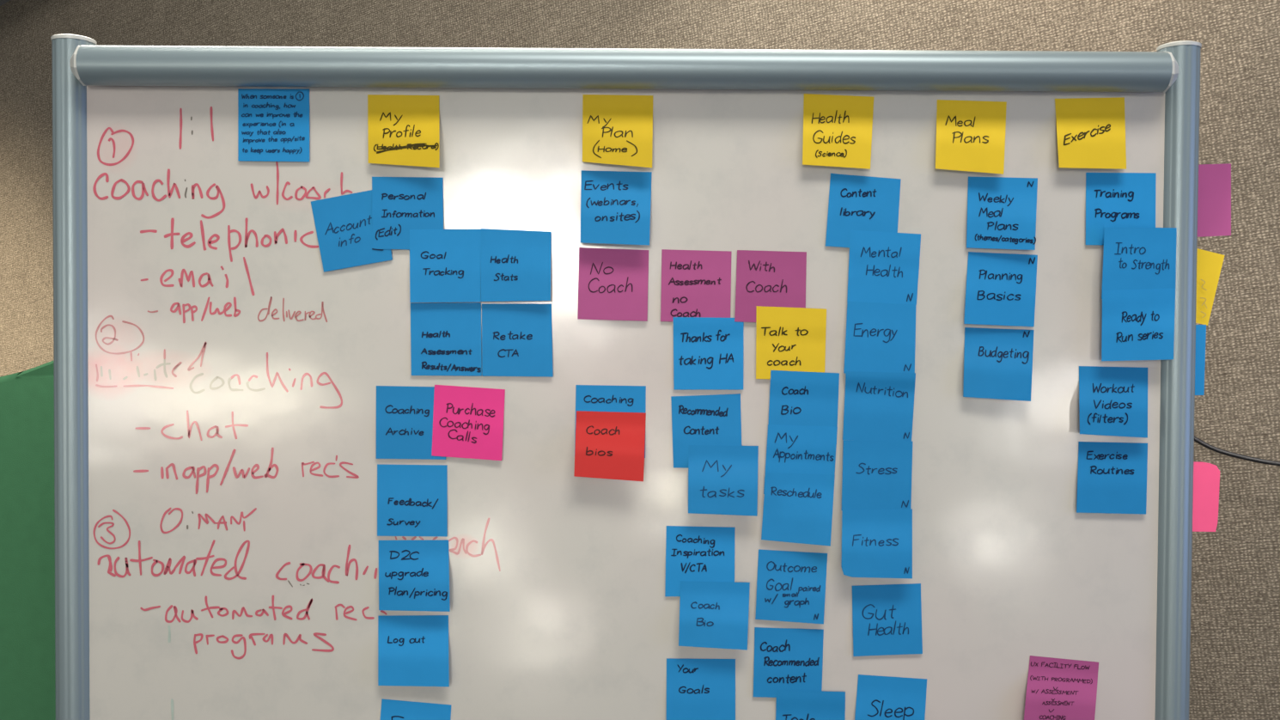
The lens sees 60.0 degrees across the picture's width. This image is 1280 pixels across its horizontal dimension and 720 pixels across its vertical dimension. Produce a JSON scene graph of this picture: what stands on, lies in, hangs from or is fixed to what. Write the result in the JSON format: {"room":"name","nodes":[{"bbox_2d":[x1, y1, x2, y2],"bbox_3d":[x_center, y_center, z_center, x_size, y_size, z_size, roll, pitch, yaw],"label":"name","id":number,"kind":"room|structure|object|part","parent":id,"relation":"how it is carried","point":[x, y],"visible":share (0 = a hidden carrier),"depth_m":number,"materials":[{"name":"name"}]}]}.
{"room":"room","nodes":[
{"label":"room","id":0,"kind":"room"},
{"bbox_2d":[0,0,1279,719],"bbox_3d":[-0.376,-0.051,2.229,6.338,3.100,0.101,1,1,28],"label":"wall","id":1,"kind":"structure","parent":0,"point":[1234,661],"depth_m":1.70,"materials":[{"name":"fabric"}]},
{"bbox_2d":[1194,324,1206,395],"bbox_3d":[0.589,0.000,1.230,0.081,0.079,0.001,0,1,-3],"label":"sticky note","id":2,"kind":"object","parent":1,"relation":"attached to","point":[1200,329],"visible":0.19,"depth_m":1.23,"materials":[{"name":"blue paper"}]},
{"bbox_2d":[1194,435,1279,466],"bbox_3d":[0.770,0.314,1.515,0.757,0.631,0.006,1,1,28],"label":"cable","id":3,"kind":"object","parent":1,"relation":"attached to","point":[1198,441],"visible":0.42,"depth_m":1.49,"materials":[{"name":"black plastic"}]},
{"bbox_3d":[-0.010,1.566,0.430,8.000,0.050,7.400,0,1,0],"label":"floor","id":4,"kind":"structure","parent":0,"visible":0},
{"bbox_2d":[0,360,55,719],"bbox_3d":[-0.900,0.738,1.653,0.760,1.542,0.260,0,1,0],"label":"screen","id":5,"kind":"object","parent":4,"relation":"on","point":[27,691],"visible":0.29,"depth_m":1.53,"materials":[{"name":"green fabric"}]},
{"bbox_2d":[50,33,1201,719],"bbox_3d":[-0.020,0.589,1.209,1.245,1.869,0.540,0,1,0],"label":"whiteboard","id":6,"kind":"object","parent":4,"relation":"on","point":[216,539],"visible":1,"depth_m":1.20,"materials":[{"name":"plastic"}]},
{"bbox_3d":[-0.618,0.543,1.218,0.042,1.774,0.042,0,1,0],"label":"post","id":7,"kind":"part","parent":6,"relation":"part of","materials":[{"name":"silver metal"}]},
{"bbox_3d":[-0.592,-0.311,1.172,0.012,0.043,0.040,0,1,0],"label":"rail","id":8,"kind":"part","parent":6,"relation":"part of","materials":[{"name":"grey plastic"}]},
{"bbox_2d":[237,88,309,161],"bbox_3d":[-0.393,-0.252,1.189,0.077,0.078,0.003,0,1,0],"label":"sticky note","id":9,"kind":"object","parent":6,"relation":"attached to","point":[273,124],"visible":1,"depth_m":1.19,"materials":[{"name":"blue paper"}]},
{"bbox_2d":[310,189,392,272],"bbox_3d":[-0.310,-0.140,1.191,0.089,0.090,0.003,0,1,0],"label":"sticky note","id":10,"kind":"object","parent":6,"relation":"attached to","point":[343,223],"visible":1,"depth_m":1.19,"materials":[{"name":"blue paper"}]},
{"bbox_2d":[367,94,439,167],"bbox_3d":[-0.252,-0.244,1.181,0.081,0.081,0.020,0,1,0],"label":"sticky note","id":11,"kind":"object","parent":6,"relation":"attached to","point":[403,130],"visible":1,"depth_m":1.18,"materials":[{"name":"yellow paper"}]},
{"bbox_2d":[371,176,443,250],"bbox_3d":[-0.249,-0.157,1.190,0.078,0.080,0.003,0,1,0],"label":"sticky note","id":12,"kind":"object","parent":6,"relation":"attached to","point":[399,204],"visible":1,"depth_m":1.19,"materials":[{"name":"blue paper"}]},
{"bbox_2d":[376,385,445,459],"bbox_3d":[-0.247,0.068,1.196,0.076,0.079,0.003,0,1,0],"label":"sticky note","id":13,"kind":"object","parent":6,"relation":"attached to","point":[404,414],"visible":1,"depth_m":1.20,"materials":[{"name":"blue paper"}]},
{"bbox_2d":[377,463,447,536],"bbox_3d":[-0.246,0.152,1.198,0.077,0.078,0.003,0,1,0],"label":"sticky note","id":14,"kind":"object","parent":6,"relation":"attached to","point":[412,499],"visible":1,"depth_m":1.20,"materials":[{"name":"blue paper"}]},
{"bbox_2d":[377,615,449,686],"bbox_3d":[-0.244,0.314,1.196,0.079,0.074,0.013,0,1,0],"label":"sticky note","id":15,"kind":"object","parent":6,"relation":"attached to","point":[413,649],"visible":1,"depth_m":1.20,"materials":[{"name":"blue paper"}]},
{"bbox_2d":[378,539,450,611],"bbox_3d":[-0.243,0.232,1.194,0.080,0.075,0.015,0,1,0],"label":"sticky note","id":16,"kind":"object","parent":6,"relation":"attached to","point":[414,575],"visible":1,"depth_m":1.19,"materials":[{"name":"blue paper"}]},
{"bbox_2d":[380,698,451,719],"bbox_3d":[-0.245,0.409,1.202,0.080,0.082,0.006,0,1,0],"label":"sticky note","id":17,"kind":"object","parent":6,"relation":"attached to","point":[391,710],"visible":1,"depth_m":1.20,"materials":[{"name":"blue paper"}]},
{"bbox_2d":[409,229,481,302],"bbox_3d":[-0.209,-0.101,1.189,0.077,0.079,0.003,0,1,0],"label":"sticky note","id":18,"kind":"object","parent":6,"relation":"attached to","point":[445,265],"visible":1,"depth_m":1.19,"materials":[{"name":"blue paper"}]},
{"bbox_2d":[410,302,481,376],"bbox_3d":[-0.209,-0.022,1.194,0.078,0.079,0.003,0,1,0],"label":"sticky note","id":19,"kind":"object","parent":6,"relation":"attached to","point":[446,338],"visible":1,"depth_m":1.19,"materials":[{"name":"blue paper"}]},
{"bbox_2d":[431,384,505,460],"bbox_3d":[-0.185,0.068,1.194,0.079,0.081,0.005,0,1,0],"label":"sticky note","id":20,"kind":"object","parent":6,"relation":"attached to","point":[468,421],"visible":1,"depth_m":1.19,"materials":[{"name":"pink paper"}]},
{"bbox_2d":[481,228,551,301],"bbox_3d":[-0.133,-0.102,1.186,0.076,0.078,0.008,0,1,0],"label":"sticky note","id":21,"kind":"object","parent":6,"relation":"attached to","point":[515,265],"visible":1,"depth_m":1.19,"materials":[{"name":"blue paper"}]},
{"bbox_2d":[481,303,553,377],"bbox_3d":[-0.132,-0.021,1.193,0.077,0.079,0.004,0,1,0],"label":"sticky note","id":22,"kind":"object","parent":6,"relation":"attached to","point":[517,338],"visible":1,"depth_m":1.19,"materials":[{"name":"blue paper"}]},
{"bbox_2d":[573,410,646,481],"bbox_3d":[-0.032,0.092,1.183,0.076,0.073,0.025,0,1,0],"label":"sticky note","id":23,"kind":"object","parent":6,"relation":"attached to","point":[610,445],"visible":1,"depth_m":1.18,"materials":[{"name":"red paper"}]},
{"bbox_2d":[574,384,646,457],"bbox_3d":[-0.032,0.066,1.196,0.076,0.078,0.003,0,1,0],"label":"sticky note","id":24,"kind":"object","parent":6,"relation":"attached to","point":[588,398],"visible":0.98,"depth_m":1.20,"materials":[{"name":"blue paper"}]},
{"bbox_2d":[577,247,648,321],"bbox_3d":[-0.029,-0.082,1.192,0.076,0.079,0.005,0,1,0],"label":"sticky note","id":25,"kind":"object","parent":6,"relation":"attached to","point":[612,283],"visible":1,"depth_m":1.19,"materials":[{"name":"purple paper"}]},
{"bbox_2d":[580,170,652,244],"bbox_3d":[-0.026,-0.163,1.182,0.076,0.082,0.020,0,1,0],"label":"sticky note","id":26,"kind":"object","parent":6,"relation":"attached to","point":[615,205],"visible":1,"depth_m":1.18,"materials":[{"name":"blue paper"}]},
{"bbox_2d":[582,94,652,167],"bbox_3d":[-0.024,-0.244,1.181,0.076,0.081,0.018,0,1,0],"label":"sticky note","id":27,"kind":"object","parent":6,"relation":"attached to","point":[618,130],"visible":1,"depth_m":1.18,"materials":[{"name":"yellow paper"}]},
{"bbox_3d":[-0.016,-0.308,1.172,1.139,0.041,0.041,0,1,0],"label":"rail","id":28,"kind":"part","parent":6,"relation":"part of","materials":[{"name":"silver metal"}]},
{"bbox_2d":[660,249,731,321],"bbox_3d":[0.060,-0.080,1.193,0.076,0.078,0.003,0,1,0],"label":"sticky note","id":29,"kind":"object","parent":6,"relation":"attached to","point":[695,283],"visible":1,"depth_m":1.19,"materials":[{"name":"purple paper"}]},
{"bbox_2d":[664,525,735,596],"bbox_3d":[0.065,0.218,1.199,0.075,0.076,0.003,0,1,0],"label":"sticky note","id":30,"kind":"object","parent":6,"relation":"attached to","point":[692,553],"visible":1,"depth_m":1.20,"materials":[{"name":"blue paper"}]},
{"bbox_2d":[666,658,735,719],"bbox_3d":[0.066,0.363,1.202,0.075,0.078,0.003,0,1,0],"label":"sticky note","id":31,"kind":"object","parent":6,"relation":"attached to","point":[697,689],"visible":1,"depth_m":1.20,"materials":[{"name":"blue paper"}]},
{"bbox_2d":[670,393,741,468],"bbox_3d":[0.072,0.076,1.196,0.077,0.080,0.003,0,1,0],"label":"sticky note","id":32,"kind":"object","parent":6,"relation":"attached to","point":[715,419],"visible":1,"depth_m":1.20,"materials":[{"name":"blue paper"}]},
{"bbox_2d":[673,316,743,390],"bbox_3d":[0.073,-0.007,1.193,0.076,0.078,0.003,0,1,0],"label":"sticky note","id":33,"kind":"object","parent":6,"relation":"attached to","point":[708,352],"visible":1,"depth_m":1.19,"materials":[{"name":"blue paper"}]},
{"bbox_2d":[678,580,749,650],"bbox_3d":[0.080,0.274,1.191,0.077,0.070,0.016,0,1,0],"label":"sticky note","id":34,"kind":"object","parent":6,"relation":"attached to","point":[713,614],"visible":1,"depth_m":1.19,"materials":[{"name":"blue paper"}]},
{"bbox_2d":[688,444,758,516],"bbox_3d":[0.089,0.129,1.188,0.076,0.074,0.015,0,1,0],"label":"sticky note","id":35,"kind":"object","parent":6,"relation":"attached to","point":[722,479],"visible":1,"depth_m":1.19,"materials":[{"name":"blue paper"}]},
{"bbox_2d":[734,249,806,322],"bbox_3d":[0.141,-0.079,1.192,0.077,0.079,0.003,0,1,0],"label":"sticky note","id":36,"kind":"object","parent":6,"relation":"attached to","point":[764,278],"visible":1,"depth_m":1.19,"materials":[{"name":"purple paper"}]},
{"bbox_2d":[753,627,823,697],"bbox_3d":[0.161,0.328,1.201,0.076,0.077,0.003,0,1,0],"label":"sticky note","id":37,"kind":"object","parent":6,"relation":"attached to","point":[785,658],"visible":1,"depth_m":1.20,"materials":[{"name":"blue paper"}]},
{"bbox_2d":[755,548,827,624],"bbox_3d":[0.164,0.245,1.197,0.078,0.079,0.008,0,1,0],"label":"sticky note","id":38,"kind":"object","parent":6,"relation":"attached to","point":[791,585],"visible":1,"depth_m":1.20,"materials":[{"name":"blue paper"}]},
{"bbox_2d":[755,305,826,378],"bbox_3d":[0.163,-0.018,1.192,0.075,0.080,0.002,0,1,0],"label":"sticky note","id":39,"kind":"object","parent":6,"relation":"attached to","point":[788,338],"visible":1,"depth_m":1.19,"materials":[{"name":"yellow paper"}]},
{"bbox_2d":[761,472,835,546],"bbox_3d":[0.170,0.160,1.191,0.079,0.078,0.010,0,1,0],"label":"sticky note","id":40,"kind":"object","parent":6,"relation":"attached to","point":[798,507],"visible":1,"depth_m":1.19,"materials":[{"name":"blue paper"}]},
{"bbox_2d":[763,424,837,493],"bbox_3d":[0.173,0.108,1.195,0.079,0.078,0.002,0,1,0],"label":"sticky note","id":41,"kind":"object","parent":6,"relation":"attached to","point":[789,448],"visible":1,"depth_m":1.19,"materials":[{"name":"blue paper"}]},
{"bbox_2d":[768,370,839,426],"bbox_3d":[0.176,0.051,1.194,0.076,0.079,0.002,0,1,0],"label":"sticky note","id":42,"kind":"object","parent":6,"relation":"attached to","point":[796,398],"visible":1,"depth_m":1.19,"materials":[{"name":"blue paper"}]},
{"bbox_2d":[775,689,845,719],"bbox_3d":[0.184,0.397,1.202,0.076,0.079,0.002,0,1,0],"label":"sticky note","id":43,"kind":"object","parent":6,"relation":"attached to","point":[790,704],"visible":1,"depth_m":1.20,"materials":[{"name":"blue paper"}]},
{"bbox_2d":[802,93,873,169],"bbox_3d":[0.212,-0.244,1.184,0.078,0.082,0.013,0,1,0],"label":"sticky note","id":44,"kind":"object","parent":6,"relation":"attached to","point":[838,129],"visible":1,"depth_m":1.18,"materials":[{"name":"yellow paper"}]},
{"bbox_2d":[825,173,901,247],"bbox_3d":[0.240,-0.159,1.191,0.081,0.083,0.003,0,1,0],"label":"sticky note","id":45,"kind":"object","parent":6,"relation":"attached to","point":[856,202],"visible":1,"depth_m":1.19,"materials":[{"name":"blue paper"}]},
{"bbox_2d":[841,508,912,578],"bbox_3d":[0.254,0.196,1.185,0.077,0.073,0.012,0,1,0],"label":"sticky note","id":46,"kind":"object","parent":6,"relation":"attached to","point":[876,543],"visible":1,"depth_m":1.18,"materials":[{"name":"blue paper"}]},
{"bbox_2d":[841,439,912,509],"bbox_3d":[0.255,0.124,1.191,0.076,0.076,0.003,0,1,0],"label":"sticky note","id":47,"kind":"object","parent":6,"relation":"attached to","point":[877,474],"visible":1,"depth_m":1.19,"materials":[{"name":"blue paper"}]},
{"bbox_2d":[842,371,915,440],"bbox_3d":[0.257,0.050,1.192,0.078,0.076,0.005,0,1,0],"label":"sticky note","id":48,"kind":"object","parent":6,"relation":"attached to","point":[879,405],"visible":1,"depth_m":1.19,"materials":[{"name":"blue paper"}]},
{"bbox_2d":[843,301,916,373],"bbox_3d":[0.258,-0.024,1.190,0.078,0.078,0.003,0,1,0],"label":"sticky note","id":49,"kind":"object","parent":6,"relation":"attached to","point":[880,337],"visible":1,"depth_m":1.19,"materials":[{"name":"blue paper"}]},
{"bbox_2d":[847,230,920,304],"bbox_3d":[0.262,-0.099,1.190,0.079,0.080,0.002,0,1,0],"label":"sticky note","id":50,"kind":"object","parent":6,"relation":"attached to","point":[884,266],"visible":1,"depth_m":1.19,"materials":[{"name":"blue paper"}]},
{"bbox_2d":[851,583,922,656],"bbox_3d":[0.268,0.281,1.200,0.077,0.079,0.003,0,1,0],"label":"sticky note","id":51,"kind":"object","parent":6,"relation":"attached to","point":[886,618],"visible":1,"depth_m":1.20,"materials":[{"name":"blue paper"}]},
{"bbox_2d":[854,674,926,719],"bbox_3d":[0.271,0.382,1.202,0.081,0.080,0.005,0,1,0],"label":"sticky note","id":52,"kind":"object","parent":6,"relation":"attached to","point":[878,697],"visible":1,"depth_m":1.20,"materials":[{"name":"blue paper"}]},
{"bbox_2d":[935,99,1006,174],"bbox_3d":[0.354,-0.238,1.183,0.079,0.082,0.014,0,1,0],"label":"sticky note","id":53,"kind":"object","parent":6,"relation":"attached to","point":[971,134],"visible":1,"depth_m":1.18,"materials":[{"name":"yellow paper"}]},
{"bbox_2d":[963,327,1034,401],"bbox_3d":[0.385,0.004,1.188,0.078,0.078,0.015,0,1,0],"label":"sticky note","id":54,"kind":"object","parent":6,"relation":"attached to","point":[998,362],"visible":1,"depth_m":1.19,"materials":[{"name":"blue paper"}]},
{"bbox_2d":[963,251,1037,326],"bbox_3d":[0.388,-0.076,1.190,0.081,0.080,0.008,0,1,0],"label":"sticky note","id":55,"kind":"object","parent":6,"relation":"attached to","point":[1001,289],"visible":1,"depth_m":1.19,"materials":[{"name":"blue paper"}]},
{"bbox_2d":[966,176,1037,249],"bbox_3d":[0.389,-0.157,1.187,0.078,0.079,0.011,0,1,0],"label":"sticky note","id":56,"kind":"object","parent":6,"relation":"attached to","point":[1002,211],"visible":1,"depth_m":1.19,"materials":[{"name":"blue paper"}]},
{"bbox_2d":[1024,655,1098,719],"bbox_3d":[0.455,0.360,1.196,0.087,0.079,0.014,0,1,0],"label":"sticky note","id":57,"kind":"object","parent":6,"relation":"attached to","point":[1057,688],"visible":1,"depth_m":1.20,"materials":[{"name":"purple paper"}]},
{"bbox_2d":[1054,97,1126,169],"bbox_3d":[0.482,-0.243,1.183,0.077,0.079,0.014,0,1,0],"label":"sticky note","id":58,"kind":"object","parent":6,"relation":"attached to","point":[1091,131],"visible":1,"depth_m":1.18,"materials":[{"name":"yellow paper"}]},
{"bbox_2d":[1076,441,1147,514],"bbox_3d":[0.510,0.127,1.196,0.078,0.078,0.005,0,1,0],"label":"sticky note","id":59,"kind":"object","parent":6,"relation":"attached to","point":[1112,477],"visible":1,"depth_m":1.20,"materials":[{"name":"blue paper"}]},
{"bbox_2d":[1078,365,1147,438],"bbox_3d":[0.509,0.045,1.189,0.079,0.076,0.016,0,1,0],"label":"sticky note","id":60,"kind":"object","parent":6,"relation":"attached to","point":[1113,400],"visible":1,"depth_m":1.19,"materials":[{"name":"blue paper"}]},
{"bbox_2d":[1085,172,1156,244],"bbox_3d":[0.517,-0.162,1.191,0.076,0.078,0.003,0,1,0],"label":"sticky note","id":61,"kind":"object","parent":6,"relation":"attached to","point":[1112,199],"visible":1,"depth_m":1.19,"materials":[{"name":"blue paper"}]},
{"bbox_2d":[1101,287,1175,360],"bbox_3d":[0.530,-0.037,1.177,0.078,0.078,0.008,0,1,1],"label":"sticky note","id":62,"kind":"object","parent":6,"relation":"attached to","point":[1137,324],"visible":1,"depth_m":1.18,"materials":[{"name":"blue paper"}]},
{"bbox_2d":[1101,227,1176,298],"bbox_3d":[0.532,-0.103,1.181,0.080,0.076,0.003,0,1,0],"label":"sticky note","id":63,"kind":"object","parent":6,"relation":"attached to","point":[1134,258],"visible":1,"depth_m":1.18,"materials":[{"name":"blue paper"}]},
{"bbox_3d":[0.559,-0.304,1.172,0.012,0.043,0.040,0,1,0],"label":"rail","id":64,"kind":"part","parent":6,"relation":"part of","materials":[{"name":"grey plastic"}]},
{"bbox_3d":[0.578,0.550,1.218,0.042,1.774,0.042,0,1,0],"label":"post","id":65,"kind":"part","parent":6,"relation":"part of","materials":[{"name":"silver metal"}]},
{"bbox_2d":[1192,461,1219,531],"bbox_3d":[0.606,0.152,1.233,0.081,0.079,0.001,0,1,-3],"label":"sticky note","id":66,"kind":"object","parent":6,"relation":"attached to","point":[1206,476],"visible":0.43,"depth_m":1.23,"materials":[{"name":"pink paper"}]},
{"bbox_2d":[1195,248,1224,325],"bbox_3d":[0.601,-0.087,1.229,0.096,0.096,0.004,0,1,0],"label":"sticky note","id":67,"kind":"object","parent":6,"relation":"attached to","point":[1209,264],"visible":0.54,"depth_m":1.23,"materials":[{"name":"yellow paper"}]},
{"bbox_2d":[1197,163,1231,237],"bbox_3d":[0.616,-0.176,1.226,0.080,0.084,0.001,0,1,-3],"label":"sticky note","id":68,"kind":"object","parent":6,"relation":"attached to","point":[1214,207],"visible":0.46,"depth_m":1.23,"materials":[{"name":"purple paper"}]}
]}

